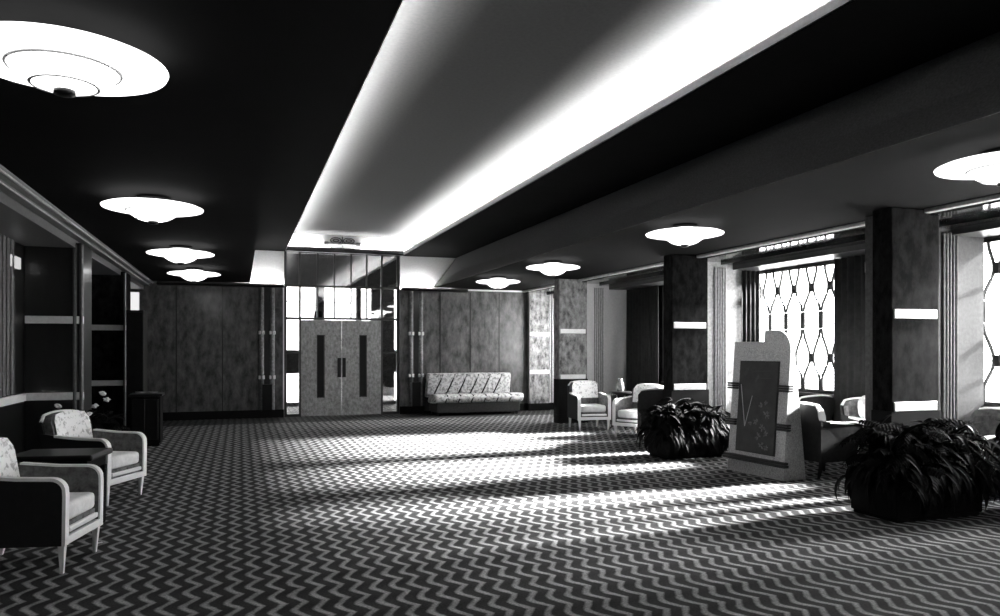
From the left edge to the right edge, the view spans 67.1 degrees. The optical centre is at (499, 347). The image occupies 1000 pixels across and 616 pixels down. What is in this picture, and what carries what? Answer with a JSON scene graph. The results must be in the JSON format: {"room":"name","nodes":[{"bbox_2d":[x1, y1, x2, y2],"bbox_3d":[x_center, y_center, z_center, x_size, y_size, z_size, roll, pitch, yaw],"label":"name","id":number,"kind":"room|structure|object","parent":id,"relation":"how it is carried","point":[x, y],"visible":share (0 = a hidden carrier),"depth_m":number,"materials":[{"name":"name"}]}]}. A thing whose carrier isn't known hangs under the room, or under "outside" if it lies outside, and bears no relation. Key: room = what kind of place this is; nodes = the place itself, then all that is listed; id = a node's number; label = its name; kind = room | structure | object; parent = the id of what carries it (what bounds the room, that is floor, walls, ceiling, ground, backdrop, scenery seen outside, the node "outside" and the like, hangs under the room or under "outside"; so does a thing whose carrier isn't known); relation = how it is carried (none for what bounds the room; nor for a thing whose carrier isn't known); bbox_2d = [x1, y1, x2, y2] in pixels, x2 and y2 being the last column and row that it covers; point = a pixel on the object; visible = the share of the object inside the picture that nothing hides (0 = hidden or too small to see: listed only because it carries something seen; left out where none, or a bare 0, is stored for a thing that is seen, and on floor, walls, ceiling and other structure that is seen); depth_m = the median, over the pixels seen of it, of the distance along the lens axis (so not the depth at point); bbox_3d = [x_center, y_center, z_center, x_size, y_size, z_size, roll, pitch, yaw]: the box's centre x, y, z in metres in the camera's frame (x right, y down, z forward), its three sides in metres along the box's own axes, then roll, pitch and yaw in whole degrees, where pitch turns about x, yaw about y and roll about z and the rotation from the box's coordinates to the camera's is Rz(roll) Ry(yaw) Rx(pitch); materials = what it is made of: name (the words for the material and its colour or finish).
{"room":"cinema lobby","nodes":[
{"label":"cinema lobby","id":0,"kind":"room"},
{"bbox_2d":[0,241,23,453],"bbox_3d":[-4.645,0.060,5.803,0.200,2.880,20.000,0,0,-19],"label":"wall","id":1,"kind":"structure","parent":0,"point":[11,416],"depth_m":8.60,"materials":[{"name":"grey wood"}]},
{"bbox_2d":[0,234,13,396],"bbox_3d":[-5.287,-0.340,8.025,0.035,1.720,0.720,0,0,-19],"label":"trim","id":2,"kind":"structure","parent":1,"relation":"attached to","point":[6,244],"depth_m":8.14,"materials":[{"name":"grey wood"}]},
{"bbox_2d":[0,393,25,406],"bbox_3d":[-4.327,0.575,5.225,0.025,0.090,7.700,0,0,-19],"label":"trim","id":3,"kind":"structure","parent":1,"relation":"attached to","point":[13,399],"depth_m":8.33,"materials":[{"name":"metal"}]},
{"bbox_2d":[10,254,20,268],"bbox_3d":[-5.433,-0.965,8.440,0.030,0.130,0.400,0,0,-19],"label":"wall light","id":4,"kind":"object","parent":1,"relation":"attached to","point":[17,261],"visible":0.76,"depth_m":8.46,"materials":[{"name":"white glass"}]},
{"bbox_2d":[0,164,152,288],"bbox_3d":[-4.220,-1.290,5.949,0.700,0.180,20.000,0,0,-19],"label":"trim","id":5,"kind":"structure","parent":1,"relation":"attached to","point":[20,221],"depth_m":7.83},
{"bbox_2d":[0,0,400,282],"bbox_3d":[-3.071,-1.800,6.345,3.530,0.840,20.000,0,0,-19],"label":"ceiling","id":6,"kind":"structure","parent":0,"point":[257,97],"depth_m":5.14,"materials":[{"name":"black paint"}]},
{"bbox_2d":[0,21,168,97],"bbox_3d":[-1.956,-1.254,3.387,0.860,0.252,0.860,0,0,-19],"label":"ceiling lamp","id":7,"kind":"object","parent":6,"relation":"attached to","point":[65,62],"visible":1,"depth_m":3.25,"materials":[{"name":"white glass"}]},
{"bbox_2d":[100,194,203,224],"bbox_3d":[-3.170,-1.254,6.893,0.860,0.252,0.860,0,0,-19],"label":"ceiling lamp","id":8,"kind":"object","parent":6,"relation":"attached to","point":[153,209],"visible":1,"depth_m":6.74,"materials":[{"name":"white glass"}]},
{"bbox_2d":[146,245,213,264],"bbox_3d":[-4.337,-1.254,10.246,0.860,0.252,0.860,0,0,-19],"label":"ceiling lamp","id":9,"kind":"object","parent":6,"relation":"attached to","point":[179,254],"visible":1,"depth_m":10.09,"materials":[{"name":"white glass"}]},
{"bbox_2d":[167,267,220,282],"bbox_3d":[-5.289,-1.254,13.038,0.860,0.252,0.860,0,0,-19],"label":"ceiling lamp","id":10,"kind":"object","parent":6,"relation":"attached to","point":[192,274],"visible":1,"depth_m":12.88,"materials":[{"name":"white glass"}]},
{"bbox_2d":[314,309,322,316],"bbox_3d":[-4.543,0.260,18.849,0.400,2.480,0.400,0,0,-19],"label":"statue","id":11,"kind":"object","parent":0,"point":[320,314],"visible":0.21,"depth_m":18.77,"materials":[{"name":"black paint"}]},
{"bbox_2d":[131,233,551,411],"bbox_3d":[-3.069,-0.550,17.030,10.500,4.100,0.200,0,0,-19],"label":"wall","id":12,"kind":"structure","parent":0,"point":[199,308],"depth_m":16.23,"materials":[{"name":"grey wood"}]},
{"bbox_2d":[131,292,138,309],"bbox_3d":[-7.484,-0.880,15.386,0.220,0.520,0.030,0,0,-19],"label":"wall light","id":13,"kind":"object","parent":12,"relation":"attached to","point":[134,295],"visible":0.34,"depth_m":15.38,"materials":[{"name":"white glass"}]},
{"bbox_2d":[176,285,176,411],"bbox_3d":[-6.722,0.015,15.660,0.024,2.630,0.008,0,0,-19],"label":"trim","id":14,"kind":"structure","parent":12,"relation":"attached to","point":[176,285],"depth_m":15.66,"materials":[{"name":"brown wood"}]},
{"bbox_2d":[157,281,283,287],"bbox_3d":[-5.842,-1.335,15.852,2.490,0.070,0.220,0,0,-19],"label":"trim","id":15,"kind":"structure","parent":12,"relation":"attached to","point":[180,283],"depth_m":15.74,"materials":[{"name":"black wood"}]},
{"bbox_2d":[222,287,222,410],"bbox_3d":[-5.871,0.015,15.954,0.024,2.630,0.008,0,0,-19],"label":"trim","id":16,"kind":"structure","parent":12,"relation":"attached to","point":[222,287],"depth_m":15.95,"materials":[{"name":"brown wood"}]},
{"bbox_2d":[163,409,283,420],"bbox_3d":[-6.243,1.415,15.803,3.300,0.170,0.050,0,0,-19],"label":"baseboard","id":17,"kind":"structure","parent":12,"relation":"attached to","point":[238,414],"depth_m":15.91,"materials":[{"name":"black paint"}]},
{"bbox_2d":[258,287,275,409],"bbox_3d":[-5.011,0.015,16.218,0.350,2.630,0.110,0,0,-19],"label":"pilaster","id":18,"kind":"object","parent":12,"relation":"attached to","point":[266,332],"visible":1,"depth_m":16.21,"materials":[{"name":"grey wood"}]},
{"bbox_2d":[283,251,399,416],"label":"window","id":19,"kind":"structure","parent":12,"relation":"in","point":[397,288],"depth_m":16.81,"materials":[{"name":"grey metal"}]},
{"bbox_2d":[301,320,341,415],"bbox_3d":[-3.947,0.435,16.660,0.876,2.110,0.057,0,0,-19],"label":"door","id":20,"kind":"structure","parent":19,"relation":"attached to","point":[321,340],"depth_m":16.65,"materials":[{"name":"grey wood"}]},
{"bbox_2d":[342,320,380,414],"bbox_3d":[-3.114,0.435,16.947,0.874,2.110,0.057,0,0,-19],"label":"door","id":21,"kind":"structure","parent":19,"relation":"attached to","point":[361,339],"depth_m":16.94,"materials":[{"name":"grey wood"}]},
{"bbox_2d":[324,237,360,248],"bbox_3d":[-3.499,-2.322,16.744,0.800,0.295,0.060,0,0,-19],"label":"scroll ornament","id":22,"kind":"object","parent":12,"relation":"attached to","point":[331,243],"visible":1,"depth_m":16.73,"materials":[{"name":"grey metal"}]},
{"bbox_2d":[285,0,402,250],"bbox_3d":[-1.407,-2.138,6.920,0.008,0.075,20.000,0,0,-19],"label":"trim","id":23,"kind":"structure","parent":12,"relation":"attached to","point":[401,0],"depth_m":6.22,"materials":[{"name":"white paint"}]},
{"bbox_2d":[286,246,403,255],"bbox_3d":[-3.422,-2.150,16.718,2.570,0.100,0.160,0,0,-19],"label":"trim","id":24,"kind":"structure","parent":12,"relation":"attached to","point":[289,248],"depth_m":16.64,"materials":[{"name":"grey metal"}]},
{"bbox_2d":[408,291,423,405],"bbox_3d":[-1.924,0.015,17.282,0.360,2.630,0.110,0,0,-19],"label":"pilaster","id":25,"kind":"object","parent":12,"relation":"attached to","point":[415,333],"visible":1,"depth_m":17.27,"materials":[{"name":"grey wood"}]},
{"bbox_2d":[400,287,467,292],"bbox_3d":[-1.512,-1.335,17.345,1.550,0.070,0.220,0,0,-19],"label":"trim","id":26,"kind":"structure","parent":12,"relation":"attached to","point":[403,288],"depth_m":17.26,"materials":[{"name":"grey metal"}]},
{"bbox_2d":[440,292,440,372],"bbox_3d":[-1.390,0.015,17.499,0.024,2.630,0.008,0,0,-19],"label":"trim","id":27,"kind":"structure","parent":12,"relation":"attached to","point":[440,292],"depth_m":17.50,"materials":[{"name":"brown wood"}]},
{"bbox_2d":[470,293,470,372],"bbox_3d":[-0.700,0.015,17.737,0.024,2.630,0.008,0,0,-19],"label":"trim","id":28,"kind":"structure","parent":12,"relation":"attached to","point":[470,293],"depth_m":17.73,"materials":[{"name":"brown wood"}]},
{"bbox_2d":[400,402,553,413],"bbox_3d":[-0.268,1.415,17.863,4.260,0.170,0.050,0,0,-19],"label":"baseboard","id":29,"kind":"structure","parent":12,"relation":"attached to","point":[523,406],"depth_m":17.28,"materials":[{"name":"black paint"}]},
{"bbox_2d":[499,293,499,371],"bbox_3d":[-0.020,0.015,17.971,0.024,2.630,0.008,0,0,-19],"label":"trim","id":30,"kind":"structure","parent":12,"relation":"attached to","point":[499,293],"depth_m":17.97,"materials":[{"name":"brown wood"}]},
{"bbox_2d":[549,295,553,402],"bbox_3d":[1.315,0.015,18.410,0.250,2.630,0.050,0,0,-19],"label":"trim","id":31,"kind":"structure","parent":12,"relation":"attached to","point":[549,295],"depth_m":18.36,"materials":[{"name":"paint"}]},
{"bbox_2d":[404,0,851,253],"bbox_3d":[1.031,-2.138,7.760,0.008,0.075,20.000,0,0,-19],"label":"trim","id":32,"kind":"structure","parent":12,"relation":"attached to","point":[832,5],"depth_m":6.34,"materials":[{"name":"white paint"}]},
{"bbox_2d":[433,32,999,287],"bbox_3d":[2.053,-1.800,8.112,0.770,0.840,20.000,0,0,-19],"label":"beam","id":33,"kind":"structure","parent":12,"relation":"attached to","point":[959,86],"depth_m":6.45,"materials":[{"name":"paint"}]},
{"bbox_2d":[0,404,999,615],"bbox_3d":[-0.251,1.550,9.010,10.600,0.100,23.200,0,0,-19],"label":"floor","id":34,"kind":"structure","parent":0,"point":[523,513],"depth_m":6.00,"materials":[{"name":"carpet"}]},
{"bbox_2d":[0,437,103,573],"bbox_3d":[-3.290,1.058,5.240,0.778,0.884,0.628,0,0,-7],"label":"armchair","id":35,"kind":"object","parent":34,"relation":"on","point":[42,504],"visible":1,"depth_m":4.98,"materials":[{"name":"black fabric"}]},
{"bbox_2d":[69,492,94,519],"bbox_3d":[-3.186,1.107,5.253,0.525,0.125,0.464,0,0,-7],"label":"seat cushion","id":36,"kind":"object","parent":35,"relation":"on","point":[81,504],"depth_m":5.31,"materials":[{"name":"fabric"}]},
{"bbox_2d":[24,243,91,450],"bbox_3d":[-5.389,0.120,9.209,0.645,2.760,0.574,0,0,-19],"label":"pillar","id":37,"kind":"structure","parent":34,"relation":"on","point":[57,280],"depth_m":8.96,"materials":[{"name":"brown wood"}]},
{"bbox_2d":[16,448,112,522],"bbox_3d":[-3.654,1.183,6.270,0.660,0.635,0.500,0,0,-9],"label":"side table","id":38,"kind":"object","parent":34,"relation":"on","point":[96,456],"visible":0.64,"depth_m":6.18,"materials":[{"name":"black wood"}]},
{"bbox_2d":[48,391,129,430],"bbox_3d":[-4.690,0.992,8.660,0.823,1.016,0.794,0,0,-19],"label":"potted plant","id":39,"kind":"object","parent":34,"relation":"on","point":[106,420],"visible":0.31,"depth_m":8.62,"materials":[{"name":"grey plant"}]},
{"bbox_2d":[38,409,146,505],"bbox_3d":[-4.047,1.058,7.473,0.778,0.884,0.628,0,0,7],"label":"armchair","id":40,"kind":"object","parent":34,"relation":"on","point":[65,428],"visible":0.73,"depth_m":7.45,"materials":[{"name":"black fabric"}]},
{"bbox_2d":[111,451,138,469],"bbox_3d":[-3.942,1.107,7.461,0.525,0.125,0.464,0,0,7],"label":"seat cushion","id":41,"kind":"object","parent":40,"relation":"on","point":[120,460],"depth_m":7.45,"materials":[{"name":"fabric"}]},
{"bbox_2d":[92,272,130,430],"bbox_3d":[-6.563,0.120,12.613,0.645,2.760,0.574,0,0,-19],"label":"pillar","id":42,"kind":"structure","parent":34,"relation":"on","point":[111,294],"depth_m":12.39,"materials":[{"name":"wood"}]},
{"bbox_2d":[126,310,146,430],"bbox_3d":[-5.864,0.450,12.186,0.257,2.100,0.535,0,0,-19],"label":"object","id":43,"kind":"object","parent":34,"relation":"on","point":[136,320],"visible":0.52,"depth_m":11.94,"materials":[{"name":"black wood"}]},
{"bbox_2d":[128,392,164,445],"bbox_3d":[-5.458,1.100,11.657,0.470,0.800,0.440,0,0,-19],"label":"base cabinet","id":44,"kind":"object","parent":34,"relation":"on","point":[146,410],"visible":0.79,"depth_m":11.47,"materials":[{"name":"black paint"}]},
{"bbox_2d":[424,372,523,415],"bbox_3d":[-0.581,1.035,17.204,2.162,0.930,0.833,0,0,-19],"label":"sofa","id":45,"kind":"object","parent":34,"relation":"on","point":[490,391],"visible":1,"depth_m":17.10,"materials":[{"name":"fabric"}]},
{"bbox_2d":[527,293,549,410],"bbox_3d":[0.919,0.080,18.207,0.551,2.840,0.174,0,0,-19],"label":"pillar","id":46,"kind":"structure","parent":34,"relation":"on","point":[537,303],"depth_m":18.14,"materials":[{"name":"wood"}]},
{"bbox_2d":[554,279,587,422],"bbox_3d":[1.428,0.060,15.209,0.645,2.880,0.255,0,0,-19],"label":"pillar","id":47,"kind":"structure","parent":34,"relation":"on","point":[570,295],"depth_m":15.10,"materials":[{"name":"wood"}]},
{"bbox_2d":[554,379,587,414],"bbox_3d":[1.429,0.975,15.212,0.640,0.710,0.250,0,0,-19],"label":"pillar","id":48,"kind":"structure","parent":47,"relation":"on","point":[560,385],"depth_m":15.04,"materials":[{"name":"black paint"}]},
{"bbox_2d":[567,380,610,430],"bbox_3d":[1.642,1.058,14.056,0.628,0.884,0.778,0,0,-11],"label":"armchair","id":49,"kind":"object","parent":34,"relation":"on","point":[585,401],"visible":1,"depth_m":13.97,"materials":[{"name":"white fabric"}]},
{"bbox_2d":[581,403,605,411],"bbox_3d":[1.662,1.107,13.952,0.464,0.125,0.525,0,0,-11],"label":"seat cushion","id":50,"kind":"object","parent":49,"relation":"on","point":[585,407],"depth_m":13.71,"materials":[{"name":"fabric"}]},
{"bbox_2d":[610,391,631,429],"bbox_3d":[2.229,1.147,13.904,0.410,0.695,0.415,0,0,-19],"label":"round table","id":51,"kind":"object","parent":34,"relation":"on","point":[613,393],"visible":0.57,"depth_m":13.86,"materials":[{"name":"black wood"}]},
{"bbox_2d":[616,379,623,391],"bbox_3d":[2.210,0.682,13.868,0.150,0.235,0.150,0,0,-19],"label":"vase","id":52,"kind":"object","parent":51,"relation":"on","point":[620,385],"visible":1,"depth_m":13.82,"materials":[{"name":"white ceramic"}]},
{"bbox_2d":[612,383,663,436],"bbox_3d":[2.391,1.058,12.848,0.628,0.884,0.778,0,0,41],"label":"armchair","id":53,"kind":"object","parent":34,"relation":"on","point":[624,409],"visible":0.5,"depth_m":12.77,"materials":[{"name":"grey fabric"}]},
{"bbox_2d":[618,408,636,417],"bbox_3d":[2.322,1.107,12.768,0.464,0.125,0.525,0,0,41],"label":"seat cushion","id":54,"kind":"object","parent":53,"relation":"on","point":[622,412],"depth_m":12.63,"materials":[{"name":"fabric"}]},
{"bbox_2d":[637,388,662,444],"bbox_3d":[2.477,1.058,11.846,0.628,0.884,0.778,0,0,11],"label":"armchair","id":55,"kind":"object","parent":34,"relation":"on","point":[647,398],"visible":0.38,"depth_m":11.54,"materials":[{"name":"grey fabric"}]},
{"bbox_2d":[633,397,730,459],"bbox_3d":[2.612,1.113,10.487,1.460,0.862,1.042,0,0,-19],"label":"potted plant","id":56,"kind":"object","parent":34,"relation":"on","point":[679,430],"visible":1,"depth_m":10.19,"materials":[{"name":"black plant"}]},
{"bbox_2d":[664,254,707,389],"bbox_3d":[2.780,0.060,11.285,0.645,2.880,0.255,0,0,-19],"label":"pillar","id":57,"kind":"structure","parent":34,"relation":"on","point":[685,276],"depth_m":11.17,"materials":[{"name":"wood"}]},
{"bbox_2d":[663,389,708,407],"bbox_3d":[2.782,0.975,11.289,0.640,0.710,0.250,0,0,-19],"label":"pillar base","id":58,"kind":"structure","parent":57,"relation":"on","point":[675,395],"depth_m":11.18,"materials":[{"name":"black paint"}]},
{"bbox_2d":[722,330,805,480],"bbox_3d":[3.138,0.645,8.968,0.379,1.710,1.020,0,0,-24],"label":"stand","id":59,"kind":"object","parent":34,"relation":"on","point":[765,436],"visible":1,"depth_m":8.79,"materials":[{"name":"grey paint"}]},
{"bbox_2d":[735,361,779,456],"bbox_3d":[3.049,0.700,8.939,0.090,1.090,0.650,0,0,-24],"label":"poster","id":60,"kind":"object","parent":59,"relation":"attached to","point":[757,412],"depth_m":8.91,"materials":[{"name":"paper"}]},
{"bbox_2d":[799,395,834,421],"bbox_3d":[4.075,1.058,10.269,0.628,0.884,0.764,0,0,-19],"label":"tub chair","id":61,"kind":"object","parent":34,"relation":"on","point":[826,402],"visible":0.19,"depth_m":9.97,"materials":[{"name":"grey fabric"}]},
{"bbox_2d":[799,401,863,478],"bbox_3d":[3.767,1.058,8.891,0.762,0.884,0.628,0,0,-23],"label":"tub chair","id":62,"kind":"object","parent":34,"relation":"on","point":[820,437],"visible":0.59,"depth_m":8.62,"materials":[{"name":"grey fabric"}]},
{"bbox_2d":[840,397,864,453],"bbox_3d":[4.605,1.058,9.140,0.628,0.884,0.764,0,0,-14],"label":"tub chair","id":63,"kind":"object","parent":34,"relation":"on","point":[849,406],"visible":0.16,"depth_m":9.31,"materials":[{"name":"grey fabric"}]},
{"bbox_2d":[858,395,864,418],"bbox_3d":[4.586,0.740,9.218,0.470,0.340,0.190,0,0,-14],"label":"cushion","id":64,"kind":"object","parent":63,"relation":"on","point":[861,402],"visible":0.16,"depth_m":9.14,"materials":[{"name":"fabric"}]},
{"bbox_2d":[873,207,938,411],"bbox_3d":[4.068,0.060,7.551,0.645,2.880,0.255,0,0,-19],"label":"pillar","id":65,"kind":"structure","parent":34,"relation":"on","point":[905,240],"depth_m":7.44,"materials":[{"name":"wood"}]},
{"bbox_2d":[871,410,940,425],"bbox_3d":[4.070,0.975,7.554,0.640,0.710,0.250,0,0,-19],"label":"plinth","id":66,"kind":"structure","parent":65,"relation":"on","point":[904,417],"depth_m":7.43,"materials":[{"name":"black paint"}]},
{"bbox_2d":[834,413,999,522],"bbox_3d":[3.817,1.054,6.736,1.537,0.893,1.068,0,0,-19],"label":"potted plant","id":67,"kind":"object","parent":34,"relation":"on","point":[927,470],"visible":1,"depth_m":6.52,"materials":[{"name":"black plant"}]},
{"bbox_2d":[956,407,999,501],"bbox_3d":[4.910,1.058,7.703,0.778,0.884,0.628,0,0,-21],"label":"armchair","id":68,"kind":"object","parent":34,"relation":"on","point":[986,416],"visible":0.27,"depth_m":7.88,"materials":[{"name":"grey fabric"}]},
{"bbox_2d":[991,419,999,479],"bbox_3d":[4.853,1.049,6.820,0.663,0.902,0.843,0,0,-21],"label":"potted plant","id":69,"kind":"object","parent":34,"relation":"on","point":[997,432],"visible":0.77,"depth_m":6.98,"materials":[{"name":"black plant"}]},
{"bbox_2d":[587,284,626,420],"bbox_3d":[2.161,0.060,15.665,1.100,2.880,0.230,0,0,-19],"label":"wall","id":70,"kind":"structure","parent":0,"point":[606,308],"depth_m":15.59,"materials":[{"name":"white paint"}]},
{"bbox_2d":[294,0,999,257],"bbox_3d":[0.360,-2.330,7.529,4.350,0.460,20.000,0,0,-19],"label":"ceiling","id":71,"kind":"structure","parent":0,"point":[461,103],"depth_m":6.97,"materials":[{"name":"grey paint"}]},
{"bbox_2d":[435,112,999,290],"bbox_3d":[3.442,-1.440,8.591,3.690,0.120,20.000,0,0,-19],"label":"ceiling","id":72,"kind":"structure","parent":0,"point":[846,192],"depth_m":7.30,"materials":[{"name":"black paint"}]},
{"bbox_2d":[476,276,519,289],"bbox_3d":[-0.036,-1.254,14.585,0.860,0.252,0.860,0,0,-19],"label":"ceiling lamp","id":73,"kind":"object","parent":72,"relation":"attached to","point":[497,282],"visible":1,"depth_m":14.42,"materials":[{"name":"white glass"}]},
{"bbox_2d":[526,260,579,276],"bbox_3d":[0.844,-1.254,12.001,0.860,0.252,0.860,0,0,-19],"label":"ceiling lamp","id":74,"kind":"object","parent":72,"relation":"attached to","point":[552,268],"visible":1,"depth_m":11.83,"materials":[{"name":"white glass"}]},
{"bbox_2d":[646,223,723,247],"bbox_3d":[2.073,-1.254,8.468,0.860,0.252,0.860,0,0,-19],"label":"ceiling lamp","id":75,"kind":"object","parent":72,"relation":"attached to","point":[683,235],"visible":1,"depth_m":8.31,"materials":[{"name":"white glass"}]},
{"bbox_2d":[934,148,999,186],"bbox_3d":[3.532,-1.254,5.280,0.860,0.252,0.860,0,0,-19],"label":"ceiling lamp","id":76,"kind":"object","parent":72,"relation":"attached to","point":[984,168],"visible":1,"depth_m":5.23,"materials":[{"name":"white glass"}]},
{"bbox_2d":[708,262,743,426],"bbox_3d":[3.514,0.060,11.742,1.100,2.880,0.230,0,0,-19],"label":"wall","id":77,"kind":"structure","parent":0,"point":[724,283],"depth_m":11.60,"materials":[{"name":"paint"}]},
{"bbox_2d":[741,270,759,341],"bbox_3d":[3.891,0.100,11.712,0.327,2.600,0.064,0,0,-19],"label":"curtain","id":78,"kind":"object","parent":77,"relation":"hanging from","point":[750,329],"visible":0.39,"depth_m":11.71,"materials":[{"name":"fabric"}]},
{"bbox_2d":[659,235,999,421],"bbox_3d":[5.092,0.060,9.160,0.200,2.880,20.000,0,0,-19],"label":"wall","id":79,"kind":"structure","parent":0,"point":[661,288],"depth_m":14.54,"materials":[{"name":"grey paint"}]},
{"bbox_2d":[626,286,658,394],"bbox_3d":[2.835,0.090,15.043,0.094,2.580,1.207,0,0,-19],"label":"curtain","id":80,"kind":"object","parent":79,"relation":"hanging from","point":[642,306],"visible":0.66,"depth_m":15.00,"materials":[{"name":"fabric"}]},
{"bbox_2d":[553,221,999,297],"bbox_3d":[4.771,-1.295,9.050,0.480,0.170,20.000,0,0,-19],"label":"trim","id":81,"kind":"structure","parent":79,"relation":"attached to","point":[989,229],"depth_m":10.19,"materials":[{"name":"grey metal"}]},
{"bbox_2d":[760,261,833,397],"bbox_3d":[4.377,-0.260,11.172,0.240,1.880,1.970,0,0,-19],"label":"window","id":82,"kind":"structure","parent":79,"relation":"in","point":[802,390],"depth_m":10.95,"materials":[{"name":"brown metal"}]},
{"bbox_2d":[834,255,864,421],"bbox_3d":[4.614,0.090,9.891,0.090,2.580,0.587,0,0,-19],"label":"curtain","id":83,"kind":"object","parent":79,"relation":"hanging from","point":[849,272],"visible":0.57,"depth_m":9.90,"materials":[{"name":"fabric"}]},
{"bbox_2d":[981,237,999,407],"bbox_3d":[5.644,-0.260,7.499,0.240,1.880,2.000,0,0,-19],"label":"window","id":84,"kind":"structure","parent":79,"relation":"in","point":[995,265],"depth_m":8.23,"materials":[{"name":"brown metal"}]},
{"bbox_2d":[865,216,983,452],"bbox_3d":[4.584,0.060,8.102,1.450,2.880,0.230,0,0,-19],"label":"wall","id":85,"kind":"structure","parent":0,"point":[961,258],"depth_m":8.11,"materials":[{"name":"grey paint"}]},
{"bbox_2d":[522,194,999,292],"bbox_3d":[4.099,-1.350,8.818,0.500,0.060,20.000,0,0,-19],"label":"trim","id":86,"kind":"structure","parent":85,"relation":"attached to","point":[992,207],"depth_m":9.52,"materials":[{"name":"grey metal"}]},
{"bbox_2d":[547,213,999,295],"bbox_3d":[4.440,-1.330,8.935,0.220,0.100,20.000,0,0,-19],"label":"trim","id":87,"kind":"structure","parent":85,"relation":"attached to","point":[994,217],"depth_m":9.80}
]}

